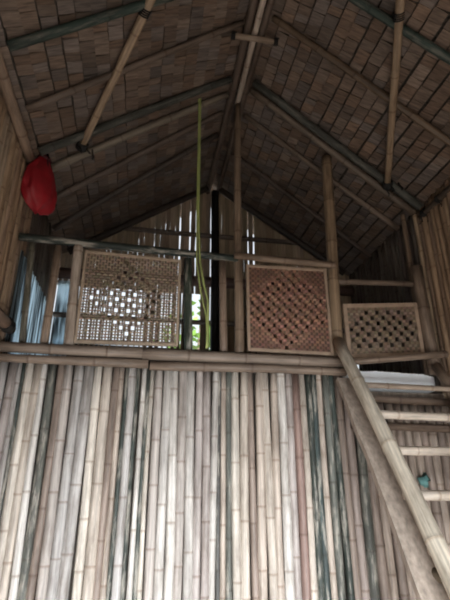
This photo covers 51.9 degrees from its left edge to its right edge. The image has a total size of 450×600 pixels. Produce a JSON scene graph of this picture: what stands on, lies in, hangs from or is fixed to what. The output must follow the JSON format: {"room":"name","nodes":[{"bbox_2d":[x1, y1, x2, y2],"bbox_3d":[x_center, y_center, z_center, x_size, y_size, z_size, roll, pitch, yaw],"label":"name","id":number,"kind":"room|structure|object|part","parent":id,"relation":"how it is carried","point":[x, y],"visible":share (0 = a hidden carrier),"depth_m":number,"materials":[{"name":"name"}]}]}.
{"room":"traditional dwelling","nodes":[
{"label":"traditional dwelling","id":0,"kind":"room"},
{"bbox_2d":[0,90,56,352],"bbox_3d":[-1.273,0.349,1.839,0.092,3.700,4.765,4,-22,-9],"label":"wall","id":1,"kind":"structure","parent":0,"point":[16,217],"depth_m":3.01,"materials":[{"name":"brown wood"}]},
{"bbox_2d":[0,307,15,333],"bbox_3d":[-1.330,0.131,2.717,0.108,0.150,0.435,4,-21,-9],"label":"stub","id":2,"kind":"object","parent":1,"relation":"attached to","point":[7,324],"visible":1,"depth_m":2.79,"materials":[{"name":"brown wood"}]},
{"bbox_2d":[0,48,34,164],"bbox_3d":[-1.220,-1.246,2.519,0.078,0.076,1.540,4,-22,-9],"label":"bamboo rail","id":3,"kind":"object","parent":1,"relation":"attached to","point":[6,88],"visible":0.95,"depth_m":2.76,"materials":[{"name":"brown wood"}]},
{"bbox_2d":[3,250,69,355],"bbox_3d":[-1.441,0.141,3.710,0.173,1.220,1.330,4,-22,-9],"label":"plastic sheet","id":4,"kind":"object","parent":1,"relation":"hanging from","point":[37,303],"visible":0.42,"depth_m":3.66,"materials":[{"name":"blue plastic"}]},
{"label":"peg","id":5,"kind":"object","parent":1,"relation":"attached to","visible":0},
{"bbox_2d":[21,154,56,214],"bbox_3d":[-1.289,-0.828,3.258,0.178,0.496,0.346,-6,-22,14],"label":"drawstring bag","id":6,"kind":"object","parent":5,"relation":"hanging from","point":[38,187],"visible":1,"depth_m":3.15,"materials":[{"name":"red fabric"}]},
{"bbox_2d":[49,189,353,367],"bbox_3d":[-0.129,0.885,4.435,3.091,4.608,0.050,4,-22,-9],"label":"wall","id":7,"kind":"structure","parent":0,"point":[226,206],"depth_m":4.93,"materials":[{"name":"brown wood"}]},
{"bbox_2d":[53,312,352,332],"bbox_3d":[-0.134,0.233,4.631,3.060,0.073,0.055,4,-22,-9],"label":"trim","id":8,"kind":"structure","parent":7,"relation":"attached to","point":[55,314],"depth_m":4.56,"materials":[{"name":"brown wood"}]},
{"bbox_2d":[58,267,353,295],"bbox_3d":[-0.131,-0.182,4.773,3.060,0.123,0.125,3,-22,-9],"label":"trim","id":9,"kind":"structure","parent":7,"relation":"attached to","point":[65,273],"depth_m":4.71,"materials":[{"name":"brown wood"}]},
{"bbox_2d":[123,227,296,244],"bbox_3d":[-0.134,-0.695,4.997,3.060,0.070,0.067,4,-22,-9],"label":"trim","id":10,"kind":"structure","parent":7,"relation":"attached to","point":[134,229],"depth_m":4.96,"materials":[{"name":"brown wood"}]},
{"bbox_2d":[206,0,257,193],"bbox_3d":[0.163,-1.977,3.310,0.072,0.065,4.180,4,-22,-9],"label":"pole","id":11,"kind":"object","parent":7,"relation":"attached to","point":[252,6],"visible":0.87,"depth_m":3.81,"materials":[{"name":"brown wood"}]},
{"bbox_2d":[217,0,274,194],"bbox_3d":[0.284,-1.968,3.329,0.075,0.062,4.180,4,-22,-9],"label":"pole","id":12,"kind":"object","parent":7,"relation":"attached to","point":[269,5],"visible":0.8,"depth_m":3.69,"materials":[{"name":"brown wood"}]},
{"bbox_2d":[0,362,449,599],"bbox_3d":[0.089,1.491,2.709,3.080,2.213,0.089,4,-22,-9],"label":"wall","id":13,"kind":"structure","parent":0,"point":[117,483],"depth_m":2.78,"materials":[{"name":"brown wood"}]},
{"bbox_2d":[0,353,148,368],"bbox_3d":[-0.945,0.379,2.887,0.920,0.062,0.059,4,-22,-9],"label":"bamboo rail","id":14,"kind":"object","parent":13,"relation":"on","point":[18,358],"visible":1,"depth_m":2.87,"materials":[{"name":"brown wood"}]},
{"bbox_2d":[0,341,142,358],"bbox_3d":[-0.966,0.316,2.919,0.880,0.077,0.075,4,-22,-9],"label":"bamboo rail","id":15,"kind":"object","parent":14,"relation":"on","point":[12,347],"visible":0.99,"depth_m":2.89,"materials":[{"name":"brown wood"}]},
{"bbox_2d":[19,242,35,341],"bbox_3d":[-1.300,-0.032,3.040,0.085,0.772,0.044,4,-22,-9],"label":"bamboo post","id":16,"kind":"object","parent":15,"relation":"on","point":[28,279],"visible":0.97,"depth_m":3.03,"materials":[{"name":"brown wood"}]},
{"bbox_2d":[40,245,61,343],"bbox_3d":[-1.154,-0.017,3.063,0.061,0.760,0.058,3,-22,-9],"label":"bamboo post","id":17,"kind":"object","parent":15,"relation":"on","point":[48,313],"visible":0.96,"depth_m":3.05,"materials":[{"name":"brown wood"}]},
{"bbox_2d":[63,244,82,344],"bbox_3d":[-1.010,-0.017,3.078,0.072,0.770,0.070,2,-22,-10],"label":"bamboo post","id":18,"kind":"object","parent":15,"relation":"on","point":[72,305],"visible":0.98,"depth_m":3.06,"materials":[{"name":"brown wood"}]},
{"bbox_2d":[18,233,237,261],"bbox_3d":[-0.654,-0.368,3.270,1.521,0.061,0.058,5,-21,-8],"label":"bamboo rail","id":19,"kind":"object","parent":18,"relation":"on","point":[27,237],"visible":0.98,"depth_m":3.24,"materials":[{"name":"wood"}]},
{"bbox_2d":[74,250,180,346],"bbox_3d":[-0.640,-0.011,3.135,0.666,0.667,0.026,4,-22,-9],"label":"woven panel","id":20,"kind":"object","parent":15,"relation":"on","point":[88,253],"visible":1,"depth_m":3.12,"materials":[{"name":"brown wicker"}]},
{"bbox_2d":[233,103,243,352],"bbox_3d":[0.100,-0.597,3.528,0.068,2.300,0.074,-20,-29,40],"label":"bamboo post","id":21,"kind":"object","parent":13,"relation":"on","point":[238,268],"visible":0.98,"depth_m":3.45,"materials":[{"name":"brown wood"}]},
{"bbox_2d":[235,0,266,103],"bbox_3d":[0.345,-2.194,2.688,0.064,0.050,2.820,4,-22,-9],"label":"pole","id":22,"kind":"object","parent":21,"relation":"on","point":[262,3],"visible":0.96,"depth_m":3.47,"materials":[{"name":"brown wood"}]},
{"bbox_2d":[231,31,278,45],"bbox_3d":[0.215,-1.877,3.318,0.349,0.067,0.061,3,-22,-8],"label":"pin","id":23,"kind":"object","parent":22,"relation":"attached to","point":[234,35],"visible":0.99,"depth_m":3.30,"materials":[{"name":"brown wood"}]},
{"bbox_2d":[149,361,346,375],"bbox_3d":[0.174,0.455,3.066,1.330,0.068,0.062,3,-22,-9],"label":"bamboo rail","id":24,"kind":"object","parent":13,"relation":"on","point":[154,365],"visible":0.99,"depth_m":3.04,"materials":[{"name":"brown wood"}]},
{"bbox_2d":[142,348,343,367],"bbox_3d":[0.144,0.392,3.099,1.375,0.085,0.082,4,-22,-9],"label":"bamboo rail","id":25,"kind":"object","parent":24,"relation":"on","point":[148,353],"visible":0.9,"depth_m":3.06,"materials":[{"name":"brown wood"}]},
{"bbox_2d":[183,257,192,349],"bbox_3d":[-0.256,0.050,3.207,0.067,0.740,0.061,2,-22,-10],"label":"bamboo post","id":26,"kind":"object","parent":25,"relation":"on","point":[188,334],"visible":0.93,"depth_m":3.19,"materials":[{"name":"green wood"}]},
{"bbox_2d":[219,260,227,351],"bbox_3d":[-0.014,0.066,3.247,0.057,0.740,0.055,3,-22,-10],"label":"bamboo post","id":27,"kind":"object","parent":25,"relation":"on","point":[222,264],"visible":0.94,"depth_m":3.23,"materials":[{"name":"brown wood"}]},
{"bbox_2d":[246,264,333,355],"bbox_3d":[0.456,0.061,3.314,0.615,0.668,0.026,4,-22,-9],"label":"woven panel","id":28,"kind":"object","parent":25,"relation":"on","point":[317,339],"visible":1,"depth_m":3.30,"materials":[{"name":"brown wicker"}]},
{"bbox_2d":[322,155,342,367],"bbox_3d":[0.826,-0.342,3.576,0.159,1.863,0.095,4,-22,-9],"label":"bamboo post","id":29,"kind":"object","parent":13,"relation":"on","point":[333,279],"visible":0.84,"depth_m":3.56,"materials":[{"name":"brown wood"}]},
{"bbox_2d":[234,252,335,268],"bbox_3d":[0.447,-0.292,3.414,0.775,0.057,0.054,5,-23,-10],"label":"bamboo rail","id":30,"kind":"object","parent":29,"relation":"attached to","point":[237,255],"visible":1,"depth_m":3.39,"materials":[{"name":"brown wood"}]},
{"bbox_2d":[339,279,413,286],"bbox_3d":[1.159,-0.130,3.545,0.652,0.073,0.045,4,-22,-9],"label":"bamboo rail","id":31,"kind":"object","parent":29,"relation":"attached to","point":[341,281],"visible":0.97,"depth_m":3.53,"materials":[{"name":"brown wood"}]},
{"bbox_2d":[354,351,448,364],"bbox_3d":[1.225,0.404,3.224,0.710,0.124,0.050,3,-22,-7],"label":"bamboo rail","id":32,"kind":"object","parent":29,"relation":"attached to","point":[442,354],"visible":0.91,"depth_m":3.21,"materials":[{"name":"brown wood"}]},
{"bbox_2d":[350,422,449,432],"bbox_3d":[1.212,0.856,3.112,0.760,0.057,0.055,4,-22,-9],"label":"bamboo rail","id":33,"kind":"object","parent":13,"relation":"attached to","point":[392,426],"visible":0.54,"depth_m":3.11,"materials":[{"name":"brown wood"}]},
{"bbox_2d":[373,395,449,405],"bbox_3d":[1.212,0.689,3.177,0.760,0.054,0.054,4,-22,-9],"label":"bamboo rail","id":34,"kind":"object","parent":13,"relation":"attached to","point":[379,399],"visible":0.86,"depth_m":3.17,"materials":[{"name":"brown wood"}]},
{"bbox_2d":[417,472,430,487],"bbox_3d":[1.294,1.170,3.004,0.076,0.097,0.065,19,-28,-39],"label":"scrap","id":35,"kind":"object","parent":13,"relation":"attached to","point":[423,481],"visible":1,"depth_m":2.99,"materials":[{"name":"teal fabric"}]},
{"bbox_2d":[410,265,440,376],"bbox_3d":[1.515,0.142,3.495,0.110,0.860,0.103,3,-22,-10],"label":"bamboo post","id":36,"kind":"object","parent":13,"relation":"on","point":[417,275],"visible":0.7,"depth_m":3.47,"materials":[{"name":"brown wood"}]},
{"bbox_2d":[342,303,424,358],"bbox_3d":[1.166,0.220,3.408,0.605,0.464,0.026,4,-22,-9],"label":"woven panel","id":37,"kind":"object","parent":36,"relation":"attached to","point":[352,313],"visible":0.96,"depth_m":3.40,"materials":[{"name":"brown wicker"}]},
{"bbox_2d":[0,0,449,275],"bbox_3d":[0.297,-1.691,2.765,3.647,1.238,5.942,4,-22,-9],"label":"ceiling","id":38,"kind":"structure","parent":0,"point":[344,108],"depth_m":3.45,"materials":[{"name":"brown wood"}]},
{"bbox_2d":[6,0,173,51],"bbox_3d":[-0.474,-1.716,2.687,1.379,0.944,0.058,3,-22,-8],"label":"rafter","id":39,"kind":"object","parent":38,"relation":"attached to","point":[24,41],"visible":0.98,"depth_m":2.54,"materials":[{"name":"wood"}]},
{"bbox_2d":[25,20,244,112],"bbox_3d":[-0.547,-1.572,3.063,1.380,0.936,0.051,2,-22,-4],"label":"rafter","id":40,"kind":"object","parent":38,"relation":"attached to","point":[72,90],"visible":0.88,"depth_m":3.03,"materials":[{"name":"brown wood"}]},
{"bbox_2d":[75,0,155,159],"bbox_3d":[-0.655,-1.442,2.955,0.132,0.508,1.347,15,-26,-33],"label":"brace","id":41,"kind":"object","parent":40,"relation":"attached to","point":[81,146],"visible":0.92,"depth_m":2.96,"materials":[{"name":"brown wood"}]},
{"bbox_2d":[37,76,232,155],"bbox_3d":[-0.620,-1.405,3.467,1.380,0.949,0.062,3,-22,-9],"label":"rafter","id":42,"kind":"object","parent":38,"relation":"attached to","point":[53,146],"visible":0.92,"depth_m":3.43,"materials":[{"name":"brown wood"}]},
{"bbox_2d":[52,132,218,231],"bbox_3d":[-0.795,-1.091,4.218,1.489,0.980,0.061,-2,-22,5],"label":"rafter","id":43,"kind":"object","parent":38,"relation":"attached to","point":[66,221],"visible":0.99,"depth_m":4.19,"materials":[{"name":"brown wood"}]},
{"bbox_2d":[67,185,208,254],"bbox_3d":[-0.870,-0.861,4.857,1.418,0.977,0.074,4,-22,-9],"label":"rafter","id":44,"kind":"object","parent":38,"relation":"attached to","point":[193,194],"visible":0.91,"depth_m":4.84,"materials":[{"name":"brown wood"}]},
{"bbox_2d":[51,91,228,171],"bbox_3d":[-0.651,-1.336,3.639,1.383,0.946,0.063,3,-22,-6],"label":"rafter","id":45,"kind":"object","parent":38,"relation":"attached to","point":[67,161],"visible":0.99,"depth_m":3.60,"materials":[{"name":"brown wood"}]},
{"bbox_2d":[196,98,208,348],"bbox_3d":[-0.173,-0.721,3.480,0.119,2.256,0.106,4,-22,-9],"label":"hanging cord","id":46,"kind":"object","parent":45,"relation":"hanging from","point":[199,99],"visible":0.88,"depth_m":3.35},
{"bbox_2d":[57,110,223,199],"bbox_3d":[-0.735,-1.217,3.901,1.452,0.982,0.057,0,-22,-1],"label":"rafter","id":47,"kind":"object","parent":38,"relation":"attached to","point":[118,165],"visible":0.97,"depth_m":3.88,"materials":[{"name":"brown wood"}]},
{"bbox_2d":[218,188,345,275],"bbox_3d":[0.622,-0.762,5.101,1.418,0.976,0.074,4,-22,-9],"label":"rafter","id":48,"kind":"object","parent":38,"relation":"attached to","point":[227,194],"visible":0.86,"depth_m":5.08,"materials":[{"name":"brown wood"}]},
{"bbox_2d":[232,153,370,257],"bbox_3d":[0.764,-0.942,4.600,1.446,0.973,0.053,6,-22,-15],"label":"rafter","id":49,"kind":"object","parent":38,"relation":"attached to","point":[350,241],"visible":0.88,"depth_m":4.59,"materials":[{"name":"brown wood"}]},
{"bbox_2d":[243,114,399,230],"bbox_3d":[0.859,-1.138,4.115,1.436,0.979,0.048,6,-22,-14],"label":"rafter","id":50,"kind":"object","parent":38,"relation":"attached to","point":[255,123],"visible":0.98,"depth_m":4.10,"materials":[{"name":"brown wood"}]},
{"bbox_2d":[250,88,416,215],"bbox_3d":[0.903,-1.232,3.857,1.449,0.985,0.063,6,-22,-15],"label":"rafter","id":51,"kind":"object","parent":38,"relation":"attached to","point":[268,103],"visible":0.98,"depth_m":3.84,"materials":[{"name":"brown wood"}]},
{"bbox_2d":[252,79,423,209],"bbox_3d":[0.917,-1.264,3.771,1.454,0.989,0.072,6,-22,-15],"label":"rafter","id":52,"kind":"object","parent":38,"relation":"attached to","point":[256,84],"visible":0.93,"depth_m":3.74,"materials":[{"name":"wood"}]},
{"bbox_2d":[382,0,404,196],"bbox_3d":[1.175,-1.385,3.093,0.149,0.571,1.662,-5,-22,12],"label":"brace","id":53,"kind":"object","parent":52,"relation":"attached to","point":[398,15],"visible":1,"depth_m":3.10,"materials":[{"name":"brown wood"}]},
{"bbox_2d":[271,15,449,146],"bbox_3d":[1.025,-1.485,3.226,1.437,0.981,0.054,5,-22,-12],"label":"rafter","id":54,"kind":"object","parent":38,"relation":"attached to","point":[406,111],"visible":0.99,"depth_m":3.21,"materials":[{"name":"brown wood"}]},
{"bbox_2d":[348,0,449,64],"bbox_3d":[1.101,-1.643,2.821,1.442,0.980,0.057,4,-22,-10],"label":"rafter","id":55,"kind":"object","parent":38,"relation":"attached to","point":[369,8],"visible":0.98,"depth_m":2.80,"materials":[{"name":"green wood"}]},
{"bbox_2d":[349,176,449,411],"bbox_3d":[1.812,0.542,2.329,0.090,3.700,4.730,4,-22,-9],"label":"wall","id":56,"kind":"structure","parent":0,"point":[429,242],"depth_m":3.83,"materials":[{"name":"brown wood"}]},
{"bbox_2d":[418,184,449,224],"bbox_3d":[1.777,-0.965,3.053,0.141,0.146,1.680,4,-22,-9],"label":"bamboo rail","id":57,"kind":"object","parent":56,"relation":"attached to","point":[438,198],"visible":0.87,"depth_m":3.61,"materials":[{"name":"brown wood"}]},
{"bbox_2d":[371,391,443,397],"bbox_3d":[-0.021,0.845,3.696,3.060,0.060,1.270,4,-22,-9],"label":"floor","id":58,"kind":"structure","parent":0,"point":[423,395],"depth_m":3.32,"materials":[{"name":"brown wood"}]},
{"bbox_2d":[210,190,219,351],"bbox_3d":[-0.105,-0.084,4.693,0.105,2.400,0.103,3,-22,-9],"label":"bamboo post","id":59,"kind":"object","parent":58,"relation":"on","point":[214,305],"visible":0.69,"depth_m":4.71,"materials":[{"name":"black wood"}]},
{"bbox_2d":[340,371,434,392],"bbox_3d":[1.128,0.643,3.458,0.690,0.129,0.430,4,-22,-9],"label":"foam slab","id":60,"kind":"object","parent":58,"relation":"on","point":[369,376],"visible":0.21,"depth_m":3.28,"materials":[{"name":"white plastic"}]},
{"bbox_2d":[400,214,427,375],"bbox_3d":[1.497,-0.075,3.653,0.048,1.380,0.047,4,-22,-9],"label":"bamboo post","id":61,"kind":"object","parent":58,"relation":"on","point":[402,216],"visible":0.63,"depth_m":3.77,"materials":[{"name":"brown wood"}]},
{"bbox_3d":[0.271,2.191,1.387,3.260,0.060,4.930,4,-22,-9],"label":"floor","id":62,"kind":"structure","parent":0,"visible":0},
{"bbox_2d":[333,337,449,598],"bbox_3d":[1.303,1.167,2.153,0.855,2.463,1.582,4,-22,-9],"label":"ladder","id":63,"kind":"object","parent":62,"relation":"on","point":[438,549],"visible":1,"depth_m":2.61,"materials":[{"name":"brown wood"}]},
{"bbox_3d":[1.657,1.270,2.202,0.100,2.726,0.126,3,-55,-10],"label":"rail","id":64,"kind":"part","parent":63,"relation":"part of","materials":[{"name":"brown wood"}]},
{"bbox_2d":[336,378,449,599],"bbox_3d":[0.947,1.306,2.153,0.168,2.169,1.351,4,-22,-9],"label":"plank","id":65,"kind":"object","parent":62,"relation":"on","point":[425,580],"visible":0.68,"depth_m":2.41,"materials":[{"name":"brown wood"}]},
{"bbox_3d":[-0.694,3.008,3.048,28.000,0.240,36.000,4,-22,-9],"label":"ground","id":66,"kind":"structure","parent":0,"visible":0},
{"bbox_2d":[153,300,209,349],"bbox_3d":[-0.432,2.119,7.077,1.579,4.576,1.478,-5,-22,13],"label":"tree","id":67,"kind":"object","parent":66,"relation":"on","point":[196,335],"visible":0.1,"depth_m":7.37,"materials":[{"name":"green plant"}]}
]}

